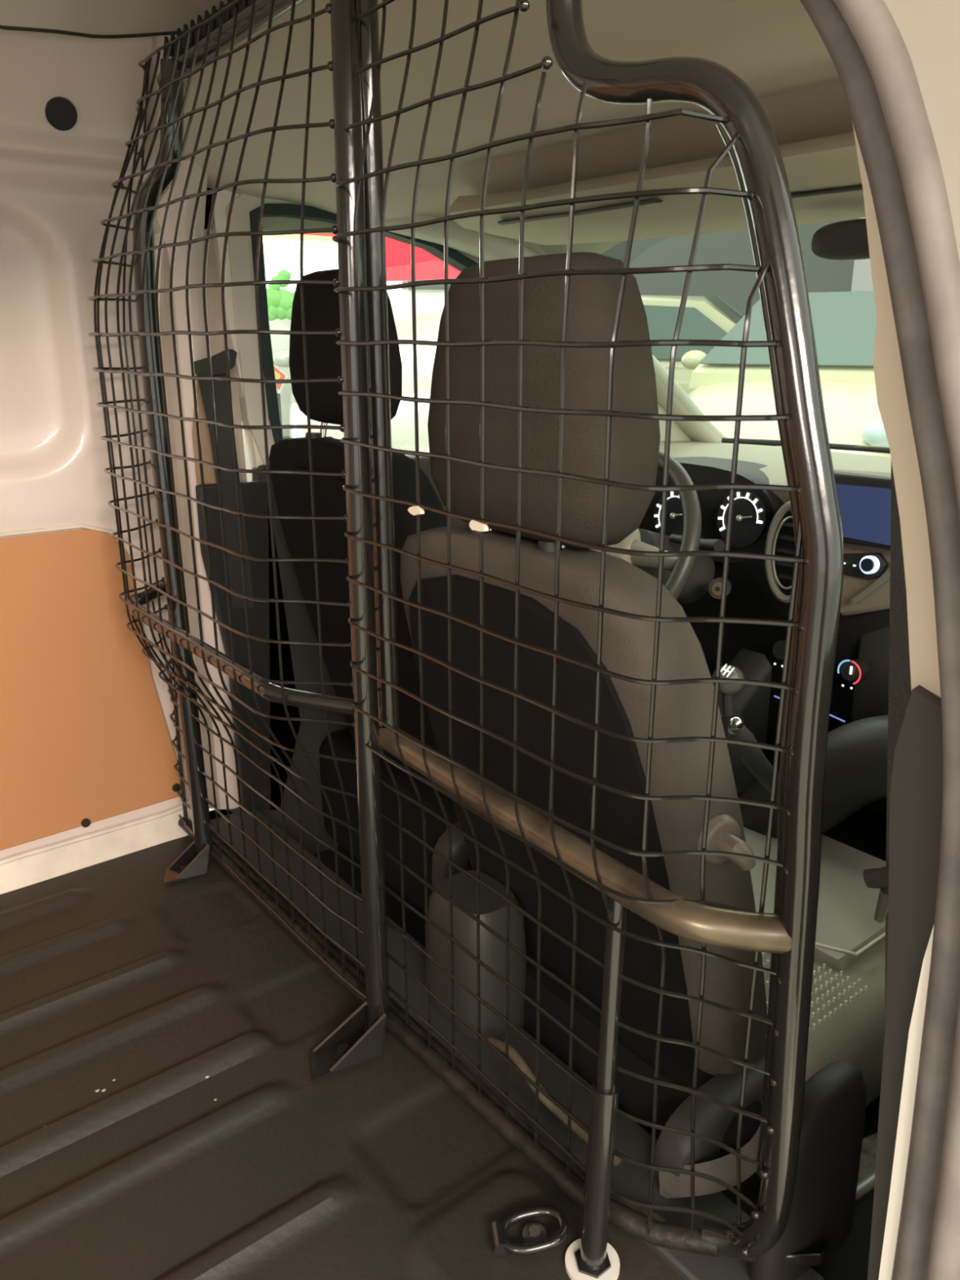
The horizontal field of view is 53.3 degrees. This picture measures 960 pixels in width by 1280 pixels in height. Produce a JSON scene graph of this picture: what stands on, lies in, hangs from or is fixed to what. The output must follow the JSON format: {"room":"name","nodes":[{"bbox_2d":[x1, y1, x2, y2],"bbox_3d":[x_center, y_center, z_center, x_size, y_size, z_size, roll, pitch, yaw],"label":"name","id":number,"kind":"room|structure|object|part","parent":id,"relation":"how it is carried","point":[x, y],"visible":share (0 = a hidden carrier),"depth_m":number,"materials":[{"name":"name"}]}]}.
{"room":"cargo van interior","nodes":[
{"label":"cargo van interior","id":0,"kind":"room"},
{"bbox_2d":[0,28,189,859],"bbox_3d":[-1.106,-0.114,1.080,1.580,1.270,0.146,-13,22,-36],"label":"wall","id":1,"kind":"structure","parent":0,"point":[56,191],"depth_m":1.42,"materials":[{"name":"white paint"}]},
{"bbox_2d":[44,97,77,130],"bbox_3d":[-0.582,-0.732,1.329,0.042,0.041,0.019,-13,22,-36],"label":"plug","id":2,"kind":"object","parent":1,"relation":"attached to","point":[60,113],"visible":1,"depth_m":1.33,"materials":[{"name":"black plastic"}]},
{"bbox_2d":[0,524,181,850],"bbox_3d":[-1.137,0.189,1.203,1.525,0.528,0.011,-13,22,-36],"label":"liner","id":3,"kind":"object","parent":1,"relation":"attached to","point":[85,738],"visible":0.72,"depth_m":1.55,"materials":[{"name":"brown wood"}]},
{"bbox_2d":[0,25,182,38],"bbox_3d":[-1.032,-0.685,0.871,1.661,0.058,0.024,-13,22,-36],"label":"trim","id":4,"kind":"structure","parent":1,"relation":"attached to","point":[2,27],"depth_m":1.26,"materials":[{"name":"grey rubber"}]},
{"bbox_2d":[0,800,192,894],"bbox_3d":[-1.122,0.463,1.288,1.546,0.070,0.039,-13,22,-36],"label":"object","id":5,"kind":"structure","parent":1,"relation":"attached to","point":[31,867],"depth_m":1.62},
{"bbox_2d":[129,35,239,809],"bbox_3d":[-0.469,-0.273,1.588,0.120,1.270,0.136,-13,22,-36],"label":"trim","id":6,"kind":"structure","parent":1,"relation":"attached to","point":[197,257],"depth_m":1.55,"materials":[{"name":"white paint"}]},
{"bbox_2d":[159,186,247,808],"bbox_3d":[-0.451,-0.292,1.671,0.166,1.325,0.020,-13,22,-36],"label":"trim","id":7,"kind":"structure","parent":1,"relation":"attached to","point":[214,304],"depth_m":1.61,"materials":[{"name":"beige plastic"}]},
{"bbox_2d":[191,380,216,483],"bbox_3d":[-0.459,-0.351,1.605,0.049,0.179,0.006,-13,22,-36],"label":"trim","id":8,"kind":"structure","parent":1,"relation":"attached to","point":[209,473],"depth_m":1.60,"materials":[{"name":"beige"}]},
{"bbox_2d":[193,349,254,608],"bbox_3d":[-0.433,-0.263,1.628,0.072,0.444,0.020,-13,22,-36],"label":"belt","id":9,"kind":"object","parent":1,"relation":"hanging from","point":[222,412],"visible":0.71,"depth_m":1.62,"materials":[{"name":"black fabric"}]},
{"bbox_2d":[155,187,337,233],"bbox_3d":[-0.263,-0.834,1.655,0.750,0.300,0.020,-13,22,-36],"label":"trim","id":10,"kind":"structure","parent":1,"relation":"attached to","point":[277,223],"depth_m":1.62,"materials":[{"name":"black plastic"}]},
{"bbox_2d":[209,455,468,854],"bbox_3d":[0.062,-0.028,2.144,1.560,0.810,0.050,-13,22,-36],"label":"door","id":11,"kind":"structure","parent":1,"relation":"in","point":[305,663],"depth_m":1.83,"materials":[{"name":"grey plastic"}]},
{"bbox_2d":[225,193,485,465],"bbox_3d":[0.000,-0.573,1.935,1.061,0.578,0.030,-13,22,-36],"label":"trim","id":12,"kind":"structure","parent":11,"relation":"attached to","point":[240,247],"depth_m":1.60,"materials":[{"name":"beige plastic"}]},
{"bbox_2d":[195,188,692,811],"bbox_3d":[0.045,-0.356,2.030,1.355,1.207,0.055,-13,22,-36],"label":"door frame","id":13,"kind":"structure","parent":1,"relation":"attached to","point":[255,496],"depth_m":1.69,"materials":[{"name":"black plastic"}]},
{"bbox_2d":[210,809,824,1279],"bbox_3d":[-0.085,0.481,1.322,0.100,0.030,1.200,-13,22,-36],"label":"cab floor","id":14,"kind":"structure","parent":1,"relation":"attached to","point":[632,1181],"depth_m":1.17,"materials":[{"name":"grey plastic"}]},
{"bbox_2d":[427,870,526,1039],"bbox_3d":[-0.005,0.416,1.247,0.100,0.200,0.130,-13,22,-36],"label":"fire extinguisher","id":15,"kind":"object","parent":14,"relation":"on","point":[492,908],"visible":0.66,"depth_m":1.20,"materials":[{"name":"grey plastic"}]},
{"bbox_2d":[488,1035,621,1165],"bbox_3d":[0.076,0.510,1.071,0.017,0.037,0.213,-13,22,-36],"label":"cable","id":16,"kind":"object","parent":14,"relation":"on","point":[500,1044],"visible":0.54,"depth_m":1.08,"materials":[{"name":"plastic"}]},
{"bbox_2d":[658,1125,759,1198],"bbox_3d":[0.236,0.518,0.960,0.107,0.124,0.028,3,18,8],"label":"strap","id":17,"kind":"object","parent":14,"relation":"on","point":[724,1168],"visible":0.54,"depth_m":0.96,"materials":[{"name":"grey"}]},
{"bbox_2d":[0,0,210,35],"bbox_3d":[-0.677,-0.599,0.426,1.660,0.152,1.158,-13,22,-36],"label":"ceiling","id":18,"kind":"structure","parent":0,"point":[100,17],"depth_m":1.24,"materials":[{"name":"beige"}]},
{"bbox_2d":[191,0,226,13],"bbox_3d":[0.234,-0.720,1.241,0.900,0.270,1.410,-13,22,-36],"label":"ceiling","id":19,"kind":"structure","parent":0,"point":[205,5],"depth_m":1.30,"materials":[{"name":"beige paint"}]},
{"bbox_2d":[151,0,865,255],"bbox_3d":[0.199,-0.671,1.241,0.852,0.277,1.270,-13,22,-36],"label":"headliner","id":20,"kind":"object","parent":19,"relation":"attached to","point":[775,46],"visible":0.58,"depth_m":1.31,"materials":[{"name":"beige fabric"}]},
{"bbox_2d":[448,131,865,244],"bbox_3d":[0.395,-0.642,1.365,0.370,0.072,1.000,-13,22,-36],"label":"shelf","id":21,"kind":"object","parent":20,"relation":"attached to","point":[822,168],"depth_m":1.39,"materials":[{"name":"beige plastic"}]},
{"bbox_2d":[811,217,870,260],"bbox_3d":[0.540,-0.566,1.320,0.078,0.078,0.150,-13,22,-36],"label":"mirror","id":22,"kind":"object","parent":20,"relation":"attached to","point":[846,240],"visible":0.47,"depth_m":1.32,"materials":[{"name":"grey plastic"}]},
{"bbox_2d":[0,808,684,1279],"bbox_3d":[-0.724,0.621,0.851,1.638,0.017,1.312,-13,22,-36],"label":"floor","id":23,"kind":"structure","parent":0,"point":[376,1168],"depth_m":1.08,"materials":[{"name":"plastic"}]},
{"bbox_2d":[87,0,844,1279],"bbox_3d":[-0.171,-0.101,1.084,0.226,1.257,1.244,-16,24,-42],"label":"bulkhead","id":24,"kind":"object","parent":23,"relation":"on","point":[744,126],"visible":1,"depth_m":0.89,"materials":[{"name":"black metal"}]},
{"bbox_3d":[-0.439,-0.187,1.425,0.133,1.180,0.037,12,21,33],"label":"post","id":25,"kind":"part","parent":24,"relation":"part of","materials":[{"name":"black metal"}]},
{"bbox_3d":[-0.373,-0.159,1.290,0.106,1.173,0.668,-13,22,-36],"label":"panel","id":26,"kind":"part","parent":24,"relation":"part of","materials":[{"name":"black metal"}]},
{"bbox_3d":[-0.181,-0.675,1.000,0.029,0.046,0.790,-13,22,-36],"label":"roof rail","id":27,"kind":"part","parent":24,"relation":"part of","materials":[{"name":"black metal"}]},
{"bbox_3d":[-0.357,-0.002,1.341,0.115,0.041,0.646,-13,22,-36],"label":"cross rail","id":28,"kind":"part","parent":24,"relation":"part of","materials":[{"name":"black metal"}]},
{"bbox_3d":[-0.128,-0.086,1.054,0.030,1.210,0.067,1,17,2],"label":"post","id":29,"kind":"part","parent":24,"relation":"part of","materials":[{"name":"black metal"}]},
{"bbox_3d":[-0.108,-0.275,1.009,0.025,0.820,0.030,-13,22,-36],"label":"post","id":30,"kind":"part","parent":24,"relation":"part of","materials":[{"name":"black metal"}]},
{"bbox_2d":[407,506,424,515],"bbox_3d":[-0.060,-0.121,0.895,0.004,0.009,0.022,-13,22,-36],"label":"paper scrap","id":31,"kind":"object","parent":24,"relation":"attached to","point":[414,510],"visible":1,"depth_m":0.89,"materials":[{"name":"beige paper"}]},
{"bbox_2d":[469,520,488,531],"bbox_3d":[-0.001,-0.098,0.823,0.004,0.009,0.022,-13,22,-36],"label":"paper scrap","id":32,"kind":"object","parent":24,"relation":"attached to","point":[473,525],"visible":1,"depth_m":0.82,"materials":[{"name":"beige paper"}]},
{"bbox_3d":[0.036,-0.033,0.855,0.095,1.180,0.560,-16,24,-42],"label":"panel","id":33,"kind":"part","parent":24,"relation":"part of","materials":[{"name":"black metal"}]},
{"bbox_3d":[0.065,0.177,0.935,0.078,0.038,0.534,-13,22,-36],"label":"cross rail","id":34,"kind":"part","parent":24,"relation":"part of","materials":[{"name":"metal"}]},
{"bbox_3d":[0.111,0.503,0.893,0.025,0.198,0.045,7,19,22],"label":"support leg","id":35,"kind":"part","parent":24,"relation":"part of","materials":[{"name":"black metal"}]},
{"bbox_3d":[0.118,0.319,0.855,0.017,0.222,0.041,5,18,16],"label":"support leg","id":36,"kind":"part","parent":24,"relation":"part of","materials":[{"name":"black metal"}]},
{"bbox_2d":[489,1205,568,1256],"bbox_3d":[0.049,0.578,0.933,0.075,0.020,0.047,-3,18,-8],"label":"ring","id":37,"kind":"object","parent":23,"relation":"on","point":[535,1239],"visible":1,"depth_m":0.93,"materials":[{"name":"black metal"}]},
{"bbox_3d":[0.053,0.584,0.937,0.024,0.006,0.024,-13,22,-36],"label":"plate","id":38,"kind":"part","parent":37,"relation":"part of","materials":[{"name":"grey plastic"}]},
{"bbox_2d":[564,1238,619,1279],"bbox_3d":[0.107,0.594,0.911,0.052,0.006,0.052,-11,20,-31],"label":"washer","id":39,"kind":"object","parent":23,"relation":"on","point":[578,1266],"depth_m":0.90,"materials":[{"name":"white plastic"}]},
{"bbox_2d":[401,240,631,289],"bbox_3d":[0.470,-3.589,9.935,3.000,4.000,0.100,-13,22,-36],"label":"wall","id":40,"kind":"structure","parent":0,"point":[618,251],"depth_m":10.46,"materials":[{"name":"grey"}]},
{"bbox_2d":[262,234,337,243],"bbox_3d":[-1.542,-3.468,8.246,4.400,0.040,0.060,-13,22,-36],"label":"band","id":41,"kind":"object","parent":40,"relation":"attached to","point":[289,237],"visible":0.07,"depth_m":8.23,"materials":[{"name":"white plastic"}]},
{"bbox_2d":[262,238,402,292],"bbox_3d":[-2.655,-2.938,7.693,7.000,4.000,0.100,-13,22,-36],"label":"window","id":42,"kind":"structure","parent":40,"relation":"in","point":[279,254],"depth_m":8.38,"materials":[{"name":"glass"}]},
{"bbox_2d":[296,233,337,237],"bbox_3d":[-1.572,-3.532,8.267,4.400,0.050,0.080,-13,22,-36],"label":"band","id":43,"kind":"object","parent":42,"relation":"attached to","point":[331,235],"visible":0.07,"depth_m":8.37,"materials":[{"name":"red plastic"}]},
{"bbox_2d":[313,761,886,1138],"bbox_3d":[0.493,0.154,1.696,1.500,0.750,1.400,-13,22,-36],"label":"floor","id":44,"kind":"structure","parent":0,"point":[864,830],"depth_m":1.91,"materials":[{"name":"black carpet"}]},
{"bbox_2d":[268,268,468,913],"bbox_3d":[0.018,-0.092,1.710,0.697,1.041,0.570,-13,22,-36],"label":"seat","id":45,"kind":"object","parent":44,"relation":"on","point":[292,492],"visible":0.15,"depth_m":1.51,"materials":[{"name":"black fabric"}]},
{"bbox_3d":[-0.245,-0.327,1.492,0.031,0.102,0.011,-13,22,-36],"label":"headrest post","id":46,"kind":"part","parent":45,"relation":"part of","materials":[{"name":"silver metal"}]},
{"bbox_3d":[-0.140,0.003,1.609,0.278,0.680,0.450,-13,22,-36],"label":"backrest","id":47,"kind":"part","parent":45,"relation":"part of","materials":[{"name":"black fabric"}]},
{"bbox_3d":[-0.170,0.021,1.590,0.216,0.617,0.372,-13,22,-36],"label":"panel","id":48,"kind":"part","parent":45,"relation":"part of","materials":[{"name":"black fabric"}]},
{"bbox_2d":[468,648,772,871],"bbox_3d":[0.257,0.237,1.638,0.650,0.327,0.095,-13,22,-36],"label":"console","id":49,"kind":"object","parent":44,"relation":"on","point":[752,701],"visible":0.18,"depth_m":1.75,"materials":[{"name":"black plastic"}]},
{"bbox_2d":[711,663,758,793],"bbox_3d":[0.419,0.132,1.567,0.118,0.212,0.120,-13,22,-36],"label":"lever","id":50,"kind":"object","parent":49,"relation":"attached to","point":[744,778],"visible":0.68,"depth_m":1.54,"materials":[{"name":"grey plastic"}]},
{"bbox_3d":[0.396,0.064,1.526,0.052,0.049,0.052,-13,22,-36],"label":"knob","id":51,"kind":"part","parent":50,"relation":"part of","materials":[{"name":"grey plastic"}]},
{"bbox_2d":[400,252,885,1217],"bbox_3d":[0.276,0.099,1.217,0.697,1.062,0.570,-13,22,-36],"label":"seat","id":52,"kind":"object","parent":44,"relation":"on","point":[846,1023],"visible":0.52,"depth_m":0.94,"materials":[{"name":"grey fabric"}]},
{"bbox_3d":[0.087,0.223,1.099,0.216,0.617,0.372,-13,22,-36],"label":"panel","id":53,"kind":"part","parent":52,"relation":"part of","materials":[{"name":"black fabric"}]},
{"bbox_3d":[0.117,0.204,1.118,0.278,0.680,0.450,-13,22,-36],"label":"backrest","id":54,"kind":"part","parent":52,"relation":"part of","materials":[{"name":"brown fabric"}]},
{"bbox_3d":[0.227,0.190,0.905,0.050,0.050,0.012,-10,20,-28],"label":"recliner knob","id":55,"kind":"part","parent":52,"relation":"part of","materials":[{"name":"brown plastic"}]},
{"bbox_2d":[737,715,888,838],"bbox_3d":[0.510,0.259,1.470,0.116,0.398,0.363,-13,22,-36],"label":"console","id":56,"kind":"object","parent":52,"relation":"on","point":[855,775],"visible":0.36,"depth_m":1.35,"materials":[{"name":"grey plastic"}]},
{"bbox_2d":[761,945,884,1106],"bbox_3d":[0.341,0.448,1.380,0.530,0.188,0.564,-13,22,-36],"label":"cushion","id":57,"kind":"object","parent":52,"relation":"on","point":[855,1034],"depth_m":1.13,"materials":[{"name":"grey fabric"}]},
{"bbox_2d":[728,716,779,801],"bbox_3d":[0.387,0.167,1.316,0.121,0.149,0.029,-9,19,-25],"label":"handbrake","id":58,"kind":"object","parent":44,"relation":"attached to","point":[753,757],"visible":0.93,"depth_m":1.29,"materials":[{"name":"grey plastic"}]},
{"bbox_2d":[638,440,911,815],"bbox_3d":[0.712,-0.017,1.844,0.738,0.668,1.210,-13,22,-36],"label":"dashboard","id":59,"kind":"object","parent":44,"relation":"on","point":[762,522],"visible":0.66,"depth_m":1.74,"materials":[{"name":"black plastic"}]},
{"bbox_2d":[384,215,726,442],"bbox_3d":[0.205,-0.618,2.038,1.071,0.550,0.113,-12,21,-34],"label":"trim","id":60,"kind":"structure","parent":59,"relation":"attached to","point":[466,241],"depth_m":1.82,"materials":[{"name":"beige plastic"}]},
{"bbox_2d":[588,449,701,599],"bbox_3d":[0.229,-0.167,1.718,0.184,0.350,0.385,-13,22,-36],"label":"steering wheel","id":61,"kind":"object","parent":59,"relation":"attached to","point":[682,567],"visible":0.2,"depth_m":1.60,"materials":[{"name":"grey plastic"}]},
{"bbox_3d":[0.435,-0.094,1.746,0.024,0.024,0.008,8,19,24],"label":"key slot plate","id":62,"kind":"part","parent":59,"relation":"part of","materials":[{"name":"gold metal"}]},
{"bbox_3d":[0.556,0.018,1.739,0.035,0.040,0.038,-13,22,-36],"label":"heater knob","id":63,"kind":"part","parent":59,"relation":"part of","materials":[{"name":"black plastic"}]},
{"bbox_2d":[764,501,795,603],"bbox_3d":[0.535,-0.150,1.639,0.025,0.178,0.098,-13,22,-36],"label":"air vent","id":64,"kind":"object","parent":59,"relation":"attached to","point":[771,538],"depth_m":1.65,"materials":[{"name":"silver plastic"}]},
{"bbox_2d":[721,437,890,453],"bbox_3d":[0.986,-0.373,1.978,0.174,0.017,1.127,-13,22,-36],"label":"trim","id":65,"kind":"structure","parent":59,"relation":"attached to","point":[727,440],"depth_m":2.23,"materials":[{"name":"grey plastic"}]},
{"bbox_3d":[0.641,0.053,1.637,0.035,0.040,0.038,-13,22,-36],"label":"heater knob","id":66,"kind":"part","parent":59,"relation":"part of","materials":[{"name":"black plastic"}]},
{"bbox_3d":[0.605,-0.196,1.485,0.004,0.086,0.188,-13,22,-36],"label":"screen glass","id":67,"kind":"part","parent":59,"relation":"part of","materials":[{"name":"blue glass"}]},
{"bbox_3d":[0.609,-0.125,1.550,0.010,0.045,0.110,-13,22,-36],"label":"button panel","id":68,"kind":"part","parent":59,"relation":"part of","materials":[{"name":"black plastic"}]},
{"bbox_2d":[630,217,858,315],"bbox_3d":[6.166,-3.694,9.268,0.200,4.600,20.000,-13,22,-36],"label":"building","id":69,"kind":"structure","parent":0,"point":[734,287],"depth_m":12.66,"materials":[{"name":"grey"}]},
{"bbox_2d":[883,0,959,262],"bbox_3d":[0.254,0.056,0.425,0.080,0.726,0.324,-13,22,-36],"label":"wall","id":70,"kind":"structure","parent":0,"point":[929,29],"depth_m":0.42,"materials":[{"name":"beige paint"}]},
{"bbox_2d":[749,1060,877,1279],"bbox_3d":[0.407,0.551,0.887,0.310,0.278,0.260,-13,22,-36],"label":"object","id":71,"kind":"structure","parent":70,"relation":"attached to","point":[833,1204],"depth_m":0.89,"materials":[{"name":"grey plastic"}]},
{"bbox_3d":[0.419,0.650,0.900,0.308,0.080,0.216,-13,22,-36],"label":"step panel","id":72,"kind":"part","parent":71,"relation":"part of","materials":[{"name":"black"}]},
{"bbox_3d":[0.381,0.583,0.980,0.252,0.012,0.028,-13,22,-36],"label":"edge moulding","id":73,"kind":"part","parent":71,"relation":"part of","materials":[{"name":"grey"}]},
{"bbox_2d":[800,0,959,1279],"bbox_3d":[0.201,0.037,0.523,0.017,0.783,0.186,-13,22,-36],"label":"door seal","id":74,"kind":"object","parent":70,"relation":"attached to","point":[943,996],"depth_m":0.46,"materials":[{"name":"rubber"}]},
{"bbox_2d":[862,463,910,1016],"bbox_3d":[0.257,0.193,0.614,0.026,0.670,0.094,-13,22,-36],"label":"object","id":75,"kind":"object","parent":70,"relation":"attached to","point":[899,645],"visible":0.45,"depth_m":0.58,"materials":[{"name":"grey"}]},
{"bbox_3d":[0.253,0.166,0.597,0.009,0.023,0.010,-13,22,-36],"label":"tongue blade","id":76,"kind":"part","parent":75,"relation":"part of","materials":[{"name":"grey metal"}]},
{"bbox_2d":[833,0,959,1279],"bbox_3d":[0.207,0.034,0.494,0.017,0.738,0.180,-13,22,-36],"label":"trim","id":77,"kind":"structure","parent":70,"relation":"attached to","point":[873,28],"depth_m":0.43,"materials":[{"name":"beige plastic"}]},
{"bbox_2d":[852,122,941,697],"bbox_3d":[0.228,0.049,0.557,0.050,0.803,0.176,-13,22,-36],"label":"trim","id":78,"kind":"structure","parent":70,"relation":"attached to","point":[891,397],"depth_m":0.49,"materials":[{"name":"beige paint"}]},
{"bbox_2d":[866,684,942,1279],"bbox_3d":[0.245,0.236,0.559,0.030,0.439,0.047,-13,22,-36],"label":"trim","id":79,"kind":"structure","parent":70,"relation":"attached to","point":[917,780],"depth_m":0.52,"materials":[{"name":"grey"}]},
{"bbox_2d":[878,925,933,1279],"bbox_3d":[0.246,0.293,0.550,0.012,0.309,0.014,-13,22,-36],"label":"trim","id":80,"kind":"structure","parent":70,"relation":"attached to","point":[903,1135],"depth_m":0.54,"materials":[{"name":"white paint"}]},
{"label":"floor","id":81,"kind":"structure","parent":0,"visible":0},
{"bbox_2d":[241,270,294,481],"bbox_3d":[-1.685,-1.972,7.373,1.089,1.649,0.385,-13,22,-36],"label":"planter","id":82,"kind":"object","parent":81,"relation":"on","point":[280,301],"visible":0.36,"depth_m":7.19,"materials":[{"name":"green"}]},
{"bbox_2d":[273,364,288,439],"bbox_3d":[-0.741,-0.469,3.534,0.116,1.078,0.054,-13,22,-36],"label":"price board","id":83,"kind":"object","parent":81,"relation":"on","point":[279,375],"visible":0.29,"depth_m":3.40,"materials":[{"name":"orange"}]},
{"bbox_2d":[274,366,285,389],"bbox_3d":[-0.727,-0.927,3.373,0.090,0.086,0.004,-13,22,-36],"label":"print","id":84,"kind":"object","parent":83,"relation":"attached to","point":[279,375],"depth_m":3.39},
{"bbox_2d":[272,288,448,455],"bbox_3d":[-0.411,-1.616,6.569,2.070,1.450,4.111,-2,18,-8],"label":"parked car","id":85,"kind":"object","parent":81,"relation":"on","point":[429,304],"visible":0.13,"depth_m":4.76,"materials":[{"name":"silver metal"}]},
{"bbox_2d":[272,349,288,368],"bbox_3d":[-1.435,-2.061,7.002,0.200,0.130,0.140,-2,18,-8],"label":"mirror","id":86,"kind":"object","parent":85,"relation":"attached to","point":[281,357],"depth_m":6.95,"materials":[{"name":"metal"}]},
{"bbox_2d":[640,294,743,395],"bbox_3d":[1.817,-2.584,9.486,4.111,1.550,2.070,3,18,9],"label":"parked car","id":87,"kind":"object","parent":81,"relation":"on","point":[713,318],"visible":0.06,"depth_m":8.66,"materials":[{"name":"beige paint"}]},
{"bbox_2d":[680,290,890,457],"bbox_3d":[2.623,-1.641,6.650,2.070,1.450,4.111,11,21,32],"label":"parked car","id":88,"kind":"object","parent":81,"relation":"on","point":[844,323],"visible":0.3,"depth_m":5.70,"materials":[{"name":"beige paint"}]},
{"bbox_2d":[680,350,706,369],"bbox_3d":[1.464,-1.907,6.512,0.200,0.130,0.140,11,21,32],"label":"mirror","id":89,"kind":"object","parent":88,"relation":"attached to","point":[691,359],"depth_m":6.47,"materials":[{"name":"beige paint"}]},
{"bbox_2d":[851,217,873,291],"bbox_3d":[4.362,-3.993,10.220,0.500,4.600,0.500,-13,22,-36],"label":"column","id":90,"kind":"structure","parent":81,"relation":"on","point":[862,281],"depth_m":10.20,"materials":[{"name":"grey"}]},
{"label":"outside","id":91,"kind":"structure","parent":0,"visible":0},
{"bbox_2d":[385,236,461,281],"bbox_3d":[-0.268,-1.927,4.845,0.819,0.239,0.100,-13,22,-36],"label":"sign","id":92,"kind":"object","parent":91,"point":[428,266],"visible":0.29,"depth_m":4.74,"materials":[{"name":"red"}]}
]}

